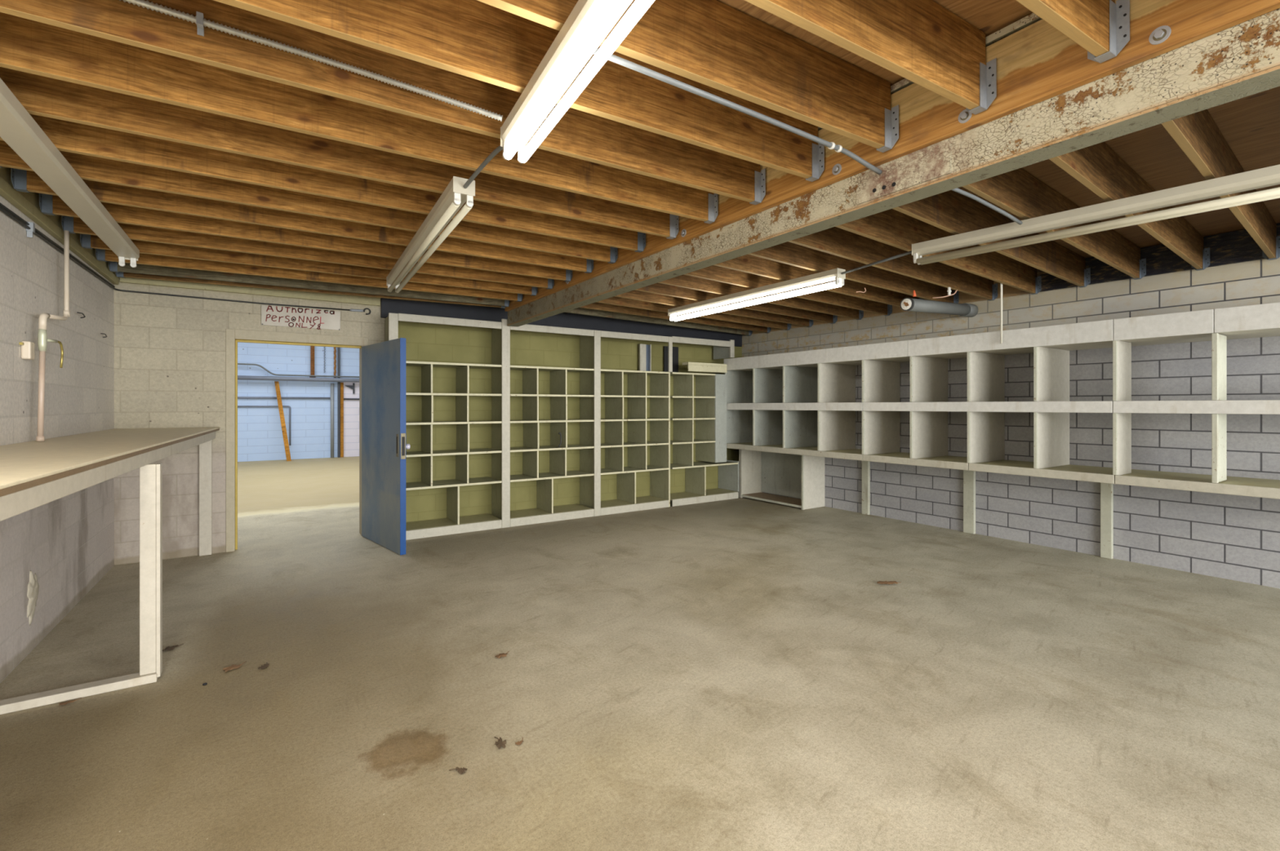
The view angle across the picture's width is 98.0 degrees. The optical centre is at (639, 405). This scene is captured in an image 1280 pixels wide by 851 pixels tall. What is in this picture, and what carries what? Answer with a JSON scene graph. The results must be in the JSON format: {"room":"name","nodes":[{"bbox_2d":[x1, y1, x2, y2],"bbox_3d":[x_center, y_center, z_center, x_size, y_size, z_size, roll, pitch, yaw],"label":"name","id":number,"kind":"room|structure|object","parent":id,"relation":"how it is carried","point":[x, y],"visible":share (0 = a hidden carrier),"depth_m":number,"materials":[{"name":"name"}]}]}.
{"room":"storage room","nodes":[
{"label":"storage room","id":0,"kind":"room"},
{"bbox_2d":[0,195,114,683],"bbox_3d":[-2.379,0.000,1.236,0.222,3.000,9.500,0,0,-34],"label":"wall","id":1,"kind":"structure","parent":0,"point":[52,554],"depth_m":3.68,"materials":[{"name":"paint"}]},
{"bbox_2d":[18,341,34,359],"bbox_3d":[-3.617,-0.328,3.283,0.040,0.105,0.100,0,0,-34],"label":"junction box","id":2,"kind":"object","parent":1,"relation":"attached to","point":[27,347],"visible":1,"depth_m":3.27,"materials":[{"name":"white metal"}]},
{"bbox_2d":[0,166,118,284],"bbox_3d":[-2.496,-1.315,1.609,0.038,0.360,8.650,0,0,-34],"label":"board","id":3,"kind":"object","parent":1,"relation":"attached to","point":[28,203],"visible":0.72,"depth_m":3.53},
{"bbox_2d":[0,203,370,315],"bbox_3d":[-3.144,-1.070,4.513,2.193,0.120,3.199,0,0,-34],"label":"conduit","id":4,"kind":"object","parent":1,"relation":"attached to","point":[30,226],"visible":1,"depth_m":4.31,"materials":[{"name":"grey metal"}]},
{"bbox_2d":[237,342,359,462],"bbox_3d":[-9.433,-0.650,15.888,16.000,4.300,0.200,0,0,-34],"label":"wall","id":5,"kind":"structure","parent":0,"point":[260,433],"depth_m":15.60,"materials":[{"name":"brick"}]},
{"bbox_2d":[237,405,290,445],"bbox_3d":[-11.419,0.547,14.397,4.041,1.106,0.044,0,0,-34],"label":"conduit","id":6,"kind":"object","parent":5,"relation":"attached to","point":[289,406],"visible":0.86,"depth_m":15.43,"materials":[{"name":"grey metal"}]},
{"bbox_2d":[237,396,330,399],"bbox_3d":[-11.020,-0.218,14.664,5.000,0.060,0.056,0,0,-34],"label":"pipe","id":7,"kind":"object","parent":5,"relation":"attached to","point":[238,397],"visible":0.34,"depth_m":15.30,"materials":[{"name":"grey metal"}]},
{"bbox_2d":[237,375,359,382],"bbox_3d":[-9.056,-0.745,15.774,9.500,0.114,0.120,0,0,-34],"label":"pipe","id":8,"kind":"object","parent":5,"relation":"attached to","point":[239,377],"visible":0.31,"depth_m":15.41,"materials":[{"name":"grey metal"}]},
{"bbox_2d":[237,363,359,377],"bbox_3d":[-9.081,-0.983,15.812,9.500,0.317,0.044,0,0,-34],"label":"conduit","id":9,"kind":"object","parent":5,"relation":"attached to","point":[261,366],"visible":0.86,"depth_m":15.45,"materials":[{"name":"grey metal"}]},
{"bbox_2d":[310,346,315,377],"bbox_3d":[-9.287,-1.755,15.779,0.150,1.890,0.115,0,0,-34],"label":"wall post","id":10,"kind":"object","parent":5,"relation":"attached to","point":[312,348],"visible":0.6,"depth_m":15.74,"materials":[{"name":"brown wood"}]},
{"bbox_2d":[330,383,333,457],"bbox_3d":[-8.890,0.425,16.066,0.086,2.150,0.090,0,0,-34],"label":"pipe","id":11,"kind":"object","parent":5,"relation":"attached to","point":[331,384],"visible":1,"depth_m":16.03,"materials":[{"name":"metal"}]},
{"bbox_2d":[333,347,336,377],"bbox_3d":[-8.826,-1.734,16.097,0.060,1.856,0.060,0,0,-11],"label":"rusty pipe","id":12,"kind":"object","parent":5,"relation":"attached to","point":[335,349],"visible":0.42,"depth_m":16.08,"materials":[{"name":"brown metal"}]},
{"bbox_2d":[340,382,343,457],"bbox_3d":[-8.694,0.410,16.218,0.085,2.180,0.055,0,0,-34],"label":"trim","id":13,"kind":"structure","parent":5,"relation":"attached to","point":[341,384],"depth_m":16.19,"materials":[{"name":"orange wood"}]},
{"bbox_2d":[344,382,354,393],"bbox_3d":[-8.531,-0.515,16.330,0.270,0.310,0.060,0,0,-34],"label":"wall bracket","id":14,"kind":"object","parent":5,"relation":"attached to","point":[352,387],"visible":1,"depth_m":16.35,"materials":[{"name":"black metal"}]},
{"bbox_2d":[343,398,359,399],"bbox_3d":[-6.932,-0.195,17.401,4.160,0.056,0.048,0,0,-34],"label":"pipe","id":15,"kind":"object","parent":5,"relation":"attached to","point":[344,398],"visible":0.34,"depth_m":16.34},
{"bbox_2d":[114,277,742,565],"bbox_3d":[-1.637,-0.650,7.569,8.500,4.300,0.200,0,0,-34],"label":"wall","id":16,"kind":"structure","parent":0,"point":[170,352],"depth_m":6.21,"materials":[{"name":"beige brick"}]},
{"bbox_2d":[120,277,380,306],"bbox_3d":[-3.965,-1.330,5.864,2.245,0.330,0.038,0,0,-34],"label":"board","id":17,"kind":"object","parent":16,"relation":"attached to","point":[373,301],"visible":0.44,"depth_m":5.84,"materials":[{"name":"beige wood"}]},
{"bbox_2d":[226,328,368,552],"bbox_3d":[-3.747,0.355,6.149,1.325,2.290,0.212,0,0,-34],"label":"doorway","id":18,"kind":"structure","parent":16,"relation":"in","point":[233,336],"depth_m":5.75,"materials":[{"name":"white wood"}]},
{"bbox_2d":[361,337,410,555],"bbox_3d":[-2.753,0.407,6.010,0.122,2.174,1.157,0,0,-44],"label":"door","id":19,"kind":"structure","parent":18,"relation":"attached to","point":[384,446],"depth_m":5.86,"materials":[{"name":"blue paint"}]},
{"bbox_2d":[261,305,340,330],"bbox_3d":[-3.683,-0.953,6.063,0.735,0.224,0.016,0,0,-34],"label":"warning sign","id":20,"kind":"object","parent":16,"relation":"attached to","point":[276,316],"visible":1,"depth_m":6.05,"materials":[{"name":"white paper"}]},
{"bbox_2d":[380,297,742,346],"bbox_3d":[-0.629,-1.262,8.095,5.760,0.465,0.043,0,0,-34],"label":"board","id":21,"kind":"object","parent":16,"relation":"attached to","point":[566,320],"visible":0.44,"depth_m":7.78,"materials":[{"name":"wood"}]},
{"bbox_2d":[0,456,1279,850],"bbox_3d":[-3.689,1.600,7.308,16.000,0.200,21.050,0,0,-34],"label":"floor","id":22,"kind":"structure","parent":0,"point":[740,674],"depth_m":2.83,"materials":[{"name":"concrete"}]},
{"bbox_2d":[58,697,81,705],"bbox_3d":[-2.874,1.493,2.805,0.080,0.007,0.045,0,0,-39],"label":"dead leaf","id":23,"kind":"object","parent":22,"relation":"on","point":[70,701],"visible":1,"depth_m":2.80,"materials":[{"name":"brown plant"}]},
{"bbox_2d":[0,426,219,715],"bbox_3d":[-2.887,0.857,2.874,0.796,1.284,6.188,0,0,-34],"label":"workbench","id":24,"kind":"object","parent":22,"relation":"on","point":[33,474],"visible":1,"depth_m":2.99,"materials":[{"name":"paint"}]},
{"bbox_2d":[35,230,70,441],"bbox_3d":[-3.717,-0.485,3.554,0.076,1.397,0.560,0,0,-34],"label":"pipe","id":25,"kind":"object","parent":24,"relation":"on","point":[42,340],"visible":1,"depth_m":3.36,"materials":[{"name":"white metal"}]},
{"bbox_2d":[162,644,182,651],"bbox_3d":[-2.891,1.492,3.432,0.062,0.010,0.120,0,0,-2],"label":"dead leaf","id":26,"kind":"object","parent":22,"relation":"on","point":[168,648],"visible":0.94,"depth_m":3.42,"materials":[{"name":"brown plant"}]},
{"bbox_2d":[222,661,246,672],"bbox_3d":[-2.312,1.491,3.183,0.064,0.012,0.132,0,0,28],"label":"dead leaf","id":27,"kind":"object","parent":22,"relation":"on","point":[233,667],"visible":1,"depth_m":3.16,"materials":[{"name":"brown plant"}]},
{"bbox_2d":[257,662,269,669],"bbox_3d":[-2.152,1.492,3.198,0.048,0.009,0.091,0,0,-1],"label":"dead leaf","id":28,"kind":"object","parent":22,"relation":"on","point":[264,666],"visible":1,"depth_m":3.18,"materials":[{"name":"brown plant"}]},
{"bbox_2d":[274,381,291,461],"bbox_3d":[-9.741,0.414,15.165,0.578,2.168,0.108,0,0,21],"label":"plank","id":29,"kind":"object","parent":22,"relation":"on","point":[277,384],"visible":1,"depth_m":15.15,"materials":[{"name":"orange wood"}]},
{"bbox_2d":[337,347,340,457],"bbox_3d":[-8.743,-0.600,16.152,0.060,4.200,0.080,0,0,-34],"label":"post","id":30,"kind":"object","parent":22,"relation":"on","point":[339,348],"visible":0.56,"depth_m":16.12,"materials":[{"name":"grey metal"}]},
{"bbox_2d":[384,312,510,540],"bbox_3d":[-2.316,0.216,6.687,1.383,2.563,0.499,0,0,-34],"label":"cubby shelf","id":31,"kind":"object","parent":22,"relation":"on","point":[500,480],"visible":0.84,"depth_m":6.74,"materials":[{"name":"green paint"}]},
{"bbox_2d":[448,767,467,774],"bbox_3d":[-0.744,1.493,2.283,0.072,0.007,0.036,0,0,21],"label":"dead leaf","id":32,"kind":"object","parent":22,"relation":"on","point":[460,771],"visible":1,"depth_m":2.28,"materials":[{"name":"brown plant"}]},
{"bbox_2d":[493,737,506,749],"bbox_3d":[-0.619,1.492,2.470,0.050,0.009,0.101,0,0,-18],"label":"dead leaf","id":33,"kind":"object","parent":22,"relation":"on","point":[500,744],"visible":1,"depth_m":2.46,"materials":[{"name":"brown plant"}]},
{"bbox_2d":[494,651,509,658],"bbox_3d":[-0.819,1.492,3.335,0.057,0.010,0.107,0,0,45],"label":"dead leaf","id":34,"kind":"object","parent":22,"relation":"on","point":[503,655],"visible":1,"depth_m":3.32,"materials":[{"name":"brown plant"}]},
{"bbox_2d":[515,737,523,745],"bbox_3d":[-0.531,1.494,2.476,0.029,0.005,0.059,0,0,28],"label":"dead leaf","id":35,"kind":"object","parent":22,"relation":"on","point":[518,743],"visible":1,"depth_m":2.46,"materials":[{"name":"brown plant"}]},
{"bbox_2d":[510,324,600,527],"bbox_3d":[-1.206,0.236,7.430,1.282,2.523,0.499,0,0,-34],"label":"cubby shelf","id":36,"kind":"object","parent":22,"relation":"on","point":[589,370],"visible":0.97,"depth_m":7.45,"materials":[{"name":"green paint"}]},
{"bbox_2d":[558,432,561,447],"bbox_3d":[-1.055,0.446,7.311,0.055,0.199,0.022,0,0,-34],"label":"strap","id":37,"kind":"object","parent":36,"relation":"on","point":[559,433],"visible":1,"depth_m":7.31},
{"bbox_2d":[600,330,672,515],"bbox_3d":[-0.163,0.236,8.131,1.225,2.523,0.495,0,0,-34],"label":"cubby shelf","id":38,"kind":"object","parent":22,"relation":"on","point":[659,468],"visible":0.94,"depth_m":8.16,"materials":[{"name":"green paint"}]},
{"bbox_2d":[663,336,738,506],"bbox_3d":[0.912,0.219,8.848,1.359,2.558,0.499,0,0,-34],"label":"cubby shelf","id":39,"kind":"object","parent":22,"relation":"on","point":[710,441],"visible":0.87,"depth_m":8.79,"materials":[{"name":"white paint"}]},
{"bbox_2d":[738,449,824,510],"bbox_3d":[2.187,1.066,8.683,0.495,0.864,1.306,0,0,-34],"label":"base cabinet","id":40,"kind":"object","parent":22,"relation":"on","point":[795,476],"visible":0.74,"depth_m":8.86,"materials":[{"name":"beige paint"}]},
{"bbox_2d":[876,581,897,584],"bbox_3d":[2.102,1.487,4.677,0.229,0.019,0.081,0,0,-5],"label":"dead leaf","id":41,"kind":"object","parent":22,"relation":"on","point":[878,582],"visible":1,"depth_m":4.66,"materials":[{"name":"brown plant"}]},
{"bbox_2d":[724,302,1279,559],"bbox_3d":[3.692,0.373,6.166,0.795,2.250,7.240,0,0,-34],"label":"wall shelving","id":42,"kind":"object","parent":22,"relation":"on","point":[802,402],"visible":0.95,"depth_m":5.97,"materials":[{"name":"white paint"}]},
{"bbox_2d":[716,0,1279,257],"bbox_3d":[1.033,-1.515,3.580,8.500,0.030,9.600,0,0,-34],"label":"ceiling","id":43,"kind":"structure","parent":0,"point":[1250,125],"depth_m":3.17,"materials":[{"name":"brown wood"}]},
{"bbox_2d":[507,8,1279,326],"bbox_3d":[0.706,-1.232,3.457,0.220,0.507,8.160,0,0,-34],"label":"steel beam","id":44,"kind":"structure","parent":43,"relation":"attached to","point":[1241,60],"depth_m":2.23,"materials":[{"name":"beige metal"}]},
{"bbox_2d":[504,0,1279,311],"bbox_3d":[0.628,-1.298,3.399,0.051,0.293,8.150,0,0,-34],"label":"header board","id":45,"kind":"object","parent":44,"relation":"attached to","point":[1037,63],"visible":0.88,"depth_m":2.17,"materials":[{"name":"brown wood"}]},
{"bbox_2d":[11,168,593,273],"bbox_3d":[-1.933,-1.339,4.005,3.541,0.307,0.118,0,0,-33],"label":"joist","id":46,"kind":"object","parent":45,"relation":"attached to","point":[26,181],"visible":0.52,"depth_m":3.70,"materials":[{"name":"brown wood"}]},
{"bbox_2d":[39,193,572,282],"bbox_3d":[-2.170,-1.339,4.359,3.542,0.307,0.117,0,0,-32],"label":"joist","id":47,"kind":"object","parent":45,"relation":"attached to","point":[51,205],"visible":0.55,"depth_m":4.07,"materials":[{"name":"brown wood"}]},
{"bbox_2d":[62,215,553,289],"bbox_3d":[-2.408,-1.339,4.714,3.543,0.307,0.117,0,0,-31],"label":"joist","id":48,"kind":"object","parent":45,"relation":"attached to","point":[74,225],"visible":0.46,"depth_m":4.45,"materials":[{"name":"brown wood"}]},
{"bbox_2d":[80,233,537,296],"bbox_3d":[-2.645,-1.339,5.069,3.545,0.307,0.117,0,0,-31],"label":"joist","id":49,"kind":"object","parent":45,"relation":"attached to","point":[88,242],"visible":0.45,"depth_m":4.82,"materials":[{"name":"brown wood"}]},
{"bbox_2d":[0,140,617,263],"bbox_3d":[-1.710,-1.339,3.672,3.541,0.307,0.117,0,0,-32],"label":"joist","id":50,"kind":"object","parent":45,"relation":"attached to","point":[87,167],"visible":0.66,"depth_m":3.38,"materials":[{"name":"brown wood"}]},
{"bbox_2d":[0,78,139,267],"bbox_3d":[-2.980,-1.111,2.894,0.128,0.139,3.115,0,0,-34],"label":"ceiling fixture","id":51,"kind":"object","parent":50,"relation":"attached to","point":[19,130],"visible":1,"depth_m":2.66,"materials":[{"name":"white metal"}]},
{"bbox_2d":[386,176,475,293],"bbox_3d":[-1.591,-1.109,4.001,0.112,0.144,2.612,0,0,-31],"label":"ceiling fixture","id":52,"kind":"object","parent":50,"relation":"attached to","point":[455,195],"visible":1,"depth_m":3.42,"materials":[{"name":"white metal"}]},
{"bbox_2d":[95,248,522,302],"bbox_3d":[-2.882,-1.339,5.424,3.547,0.307,0.117,0,0,-30],"label":"joist","id":53,"kind":"object","parent":45,"relation":"attached to","point":[105,255],"visible":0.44,"depth_m":5.19,"materials":[{"name":"brown wood"}]},
{"bbox_2d":[108,261,509,306],"bbox_3d":[-3.119,-1.339,5.778,3.549,0.307,0.117,0,0,-30],"label":"joist","id":54,"kind":"object","parent":45,"relation":"attached to","point":[114,267],"visible":0.32,"depth_m":5.55,"materials":[{"name":"wood"}]},
{"bbox_2d":[115,271,505,308],"bbox_3d":[-3.220,-1.339,5.930,3.563,0.307,0.118,0,0,-27],"label":"joist","id":55,"kind":"object","parent":45,"relation":"attached to","point":[120,274],"visible":0.24,"depth_m":5.61,"materials":[{"name":"brown wood"}]},
{"bbox_2d":[0,114,645,252],"bbox_3d":[-1.487,-1.339,3.339,3.542,0.307,0.118,0,0,-32],"label":"joist","id":56,"kind":"object","parent":45,"relation":"attached to","point":[65,135],"visible":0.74,"depth_m":3.06,"materials":[{"name":"brown wood"}]},
{"bbox_2d":[0,66,678,239],"bbox_3d":[-1.264,-1.339,3.006,3.542,0.307,0.118,0,0,-32],"label":"joist","id":57,"kind":"object","parent":45,"relation":"attached to","point":[40,95],"visible":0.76,"depth_m":2.72,"materials":[{"name":"brown wood"}]},
{"bbox_2d":[0,12,717,223],"bbox_3d":[-1.042,-1.339,2.674,3.543,0.307,0.117,0,0,-32],"label":"joist","id":58,"kind":"object","parent":45,"relation":"attached to","point":[26,46],"visible":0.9,"depth_m":2.39,"materials":[{"name":"brown wood"}]},
{"bbox_2d":[0,0,765,204],"bbox_3d":[-0.819,-1.339,2.341,3.543,0.307,0.117,0,0,-31],"label":"joist","id":59,"kind":"object","parent":45,"relation":"attached to","point":[580,135],"visible":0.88,"depth_m":2.17,"materials":[{"name":"brown wood"}]},
{"bbox_2d":[119,0,502,121],"bbox_3d":[-1.351,-1.256,1.943,1.720,0.172,0.113,0,0,-27],"label":"conduit","id":60,"kind":"object","parent":59,"relation":"attached to","point":[198,20],"visible":1,"depth_m":2.03,"materials":[{"name":"metal"}]},
{"bbox_2d":[213,0,824,182],"bbox_3d":[-0.596,-1.339,2.008,3.544,0.307,0.118,0,0,-31],"label":"joist","id":61,"kind":"object","parent":45,"relation":"attached to","point":[475,39],"visible":0.91,"depth_m":2.08,"materials":[{"name":"brown wood"}]},
{"bbox_2d":[476,0,898,152],"bbox_3d":[-0.373,-1.339,1.675,3.545,0.307,0.118,0,0,-31],"label":"joist","id":62,"kind":"object","parent":45,"relation":"attached to","point":[712,43],"visible":1,"depth_m":2.14,"materials":[{"name":"brown wood"}]},
{"bbox_2d":[593,48,881,174],"bbox_3d":[0.497,-1.145,2.243,1.546,0.080,0.056,0,0,-34],"label":"conduit","id":63,"kind":"object","parent":62,"relation":"attached to","point":[831,145],"visible":0.96,"depth_m":2.17,"materials":[{"name":"silver metal"}]},
{"bbox_2d":[744,0,996,115],"bbox_3d":[-0.150,-1.339,1.343,3.546,0.307,0.117,0,0,-31],"label":"joist","id":64,"kind":"object","parent":45,"relation":"attached to","point":[922,42],"visible":1,"depth_m":1.98,"materials":[{"name":"brown wood"}]},
{"bbox_2d":[500,0,654,163],"bbox_3d":[0.063,-1.109,1.290,0.112,0.144,2.500,0,0,-29],"label":"ceiling fixture","id":65,"kind":"object","parent":64,"relation":"attached to","point":[589,22],"visible":1,"depth_m":1.78,"materials":[{"name":"white metal"}]},
{"bbox_2d":[463,145,502,188],"bbox_3d":[-0.723,-1.151,2.637,0.027,0.052,0.608,0,0,-36],"label":"conduit","id":66,"kind":"object","parent":65,"relation":"attached to","point":[498,149],"visible":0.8,"depth_m":2.69,"materials":[{"name":"grey metal"}]},
{"bbox_2d":[1015,0,1129,63],"bbox_3d":[0.073,-1.339,1.010,3.547,0.307,0.117,0,0,-30],"label":"joist","id":67,"kind":"object","parent":45,"relation":"attached to","point":[1101,28],"visible":1,"depth_m":1.81,"materials":[{"name":"brown wood"}]},
{"bbox_3d":[0.779,-1.299,3.500,0.035,0.293,8.150,0,0,-34],"label":"header board","id":68,"kind":"object","parent":44,"relation":"attached to","visible":0},
{"bbox_2d":[564,307,752,336],"bbox_3d":[0.244,-1.346,8.158,4.260,0.292,0.118,0,0,-40],"label":"joist","id":69,"kind":"object","parent":68,"relation":"attached to","point":[582,311],"visible":0.18,"depth_m":8.12,"materials":[{"name":"wood"}]},
{"bbox_2d":[579,302,770,333],"bbox_3d":[0.477,-1.346,7.810,4.260,0.292,0.117,0,0,-40],"label":"joist","id":70,"kind":"object","parent":68,"relation":"attached to","point":[597,306],"visible":0.26,"depth_m":7.67,"materials":[{"name":"brown wood"}]},
{"bbox_2d":[595,296,791,330],"bbox_3d":[0.709,-1.346,7.463,4.258,0.292,0.117,0,0,-40],"label":"joist","id":71,"kind":"object","parent":68,"relation":"attached to","point":[614,300],"visible":0.27,"depth_m":7.57,"materials":[{"name":"brown wood"}]},
{"bbox_2d":[614,290,813,327],"bbox_3d":[0.941,-1.346,7.116,4.256,0.292,0.117,0,0,-39],"label":"joist","id":72,"kind":"object","parent":68,"relation":"attached to","point":[633,295],"visible":0.29,"depth_m":7.23,"materials":[{"name":"brown wood"}]},
{"bbox_2d":[634,283,837,324],"bbox_3d":[1.174,-1.346,6.769,4.254,0.292,0.119,0,0,-39],"label":"joist","id":73,"kind":"object","parent":68,"relation":"attached to","point":[656,288],"visible":0.33,"depth_m":6.85,"materials":[{"name":"brown wood"}]},
{"bbox_2d":[657,275,863,319],"bbox_3d":[1.406,-1.346,6.423,4.253,0.292,0.117,0,0,-39],"label":"joist","id":74,"kind":"object","parent":68,"relation":"attached to","point":[682,281],"visible":0.31,"depth_m":6.42,"materials":[{"name":"brown wood"}]},
{"bbox_2d":[683,265,892,315],"bbox_3d":[1.638,-1.346,6.076,4.251,0.292,0.117,0,0,-39],"label":"joist","id":75,"kind":"object","parent":68,"relation":"attached to","point":[713,273],"visible":0.3,"depth_m":5.95,"materials":[{"name":"brown wood"}]},
{"bbox_2d":[714,254,924,306],"bbox_3d":[1.871,-1.346,5.729,4.250,0.292,0.118,0,0,-38],"label":"joist","id":76,"kind":"object","parent":68,"relation":"attached to","point":[748,264],"visible":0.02,"depth_m":5.43,"materials":[{"name":"brown wood"}]},
{"bbox_2d":[667,268,845,321],"bbox_3d":[1.063,-1.109,5.813,0.112,0.144,2.443,0,0,-33],"label":"ceiling fixture","id":77,"kind":"object","parent":76,"relation":"attached to","point":[835,274],"visible":1,"depth_m":5.49,"materials":[{"name":"white metal"}]},
{"bbox_2d":[747,241,959,303],"bbox_3d":[2.103,-1.346,5.382,4.248,0.292,0.118,0,0,-38],"label":"joist","id":78,"kind":"object","parent":68,"relation":"attached to","point":[787,253],"visible":0.34,"depth_m":5.33,"materials":[{"name":"brown wood"}]},
{"bbox_2d":[788,226,997,301],"bbox_3d":[2.335,-1.346,5.035,4.247,0.292,0.118,0,0,-38],"label":"joist","id":79,"kind":"object","parent":68,"relation":"attached to","point":[834,241],"visible":0.49,"depth_m":4.95,"materials":[{"name":"brown wood"}]},
{"bbox_2d":[932,289,957,298],"bbox_3d":[3.169,-1.161,5.781,0.239,0.084,0.019,0,0,9],"label":"wire","id":80,"kind":"object","parent":79,"relation":"hanging from","point":[956,290],"visible":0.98,"depth_m":5.78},
{"bbox_2d":[946,287,951,295],"bbox_3d":[3.132,-1.160,5.631,0.040,0.080,0.025,0,0,-34],"label":"clip","id":81,"kind":"object","parent":79,"relation":"hanging from","point":[948,291],"visible":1,"depth_m":5.62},
{"bbox_2d":[835,208,1041,294],"bbox_3d":[2.568,-1.346,4.688,4.246,0.292,0.118,0,0,-38],"label":"joist","id":82,"kind":"object","parent":68,"relation":"attached to","point":[893,228],"visible":0.52,"depth_m":4.55,"materials":[{"name":"brown wood"}]},
{"bbox_2d":[1000,283,1002,343],"bbox_3d":[3.042,-1.057,5.137,1.390,0.873,0.024,0,0,-36],"label":"conduit","id":83,"kind":"object","parent":82,"relation":"attached to","point":[1001,284],"visible":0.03,"depth_m":5.53,"materials":[{"name":"white metal"}]},
{"bbox_2d":[892,190,1090,288],"bbox_3d":[2.800,-1.346,4.341,4.244,0.292,0.118,0,0,-37],"label":"joist","id":84,"kind":"object","parent":68,"relation":"attached to","point":[951,211],"visible":0.47,"depth_m":4.18,"materials":[{"name":"brown wood"}]},
{"bbox_2d":[962,168,1146,279],"bbox_3d":[3.032,-1.346,3.994,4.243,0.292,0.118,0,0,-37],"label":"joist","id":85,"kind":"object","parent":68,"relation":"attached to","point":[1017,192],"visible":0.54,"depth_m":3.78,"materials":[{"name":"brown wood"}]},
{"bbox_2d":[951,187,1022,225],"bbox_3d":[1.863,-1.166,3.128,1.337,0.042,0.026,0,0,-36],"label":"conduit","id":86,"kind":"object","parent":85,"relation":"attached to","point":[957,190],"visible":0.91,"depth_m":3.23,"materials":[{"name":"silver metal"}]},
{"bbox_2d":[1048,142,1209,271],"bbox_3d":[3.265,-1.346,3.648,4.242,0.292,0.118,0,0,-37],"label":"joist","id":87,"kind":"object","parent":68,"relation":"attached to","point":[1098,167],"visible":0.54,"depth_m":3.39,"materials":[{"name":"brown wood"}]},
{"bbox_2d":[911,164,1279,265],"bbox_3d":[2.836,-1.109,3.138,0.112,0.144,2.507,0,0,-40],"label":"ceiling fixture","id":88,"kind":"object","parent":87,"relation":"attached to","point":[1268,176],"visible":1,"depth_m":3.20,"materials":[{"name":"white metal"}]},
{"bbox_2d":[841,250,911,274],"bbox_3d":[1.881,-1.140,4.446,0.020,0.019,0.739,0,0,-22],"label":"conduit","id":89,"kind":"object","parent":88,"relation":"attached to","point":[908,252],"visible":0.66,"depth_m":4.41,"materials":[{"name":"grey metal"}]},
{"bbox_2d":[1160,109,1279,260],"bbox_3d":[3.497,-1.346,3.301,4.241,0.292,0.117,0,0,-37],"label":"joist","id":90,"kind":"object","parent":68,"relation":"attached to","point":[1197,135],"visible":0.43,"depth_m":2.98,"materials":[{"name":"brown wood"}]},
{"bbox_2d":[742,257,1279,588],"bbox_3d":[4.510,0.000,5.847,0.200,3.000,9.500,0,0,-34],"label":"wall","id":91,"kind":"structure","parent":0,"point":[1237,538],"depth_m":5.48,"materials":[{"name":"white brick"}]},
{"bbox_2d":[900,297,978,317],"bbox_3d":[3.338,-1.094,6.176,1.384,0.208,0.152,0,0,-34],"label":"pipe sleeve","id":92,"kind":"object","parent":91,"relation":"attached to","point":[969,310],"visible":1,"depth_m":6.06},
{"bbox_2d":[742,222,1279,335],"bbox_3d":[4.205,-1.359,6.095,0.026,0.273,8.650,0,0,-34],"label":"board","id":93,"kind":"object","parent":91,"relation":"attached to","point":[1235,246],"visible":0.44,"depth_m":5.18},
{"bbox_3d":[-6.359,-2.825,11.297,16.400,0.050,11.250,0,0,-34],"label":"ceiling","id":94,"kind":"structure","parent":0,"visible":0},
{"bbox_2d":[324,346,325,373],"bbox_3d":[-9.048,-1.867,15.960,0.040,1.846,0.022,0,0,-34],"label":"hanging chain","id":95,"kind":"object","parent":94,"relation":"hanging from","point":[324,347],"visible":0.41,"depth_m":15.95,"materials":[{"name":"grey metal"}]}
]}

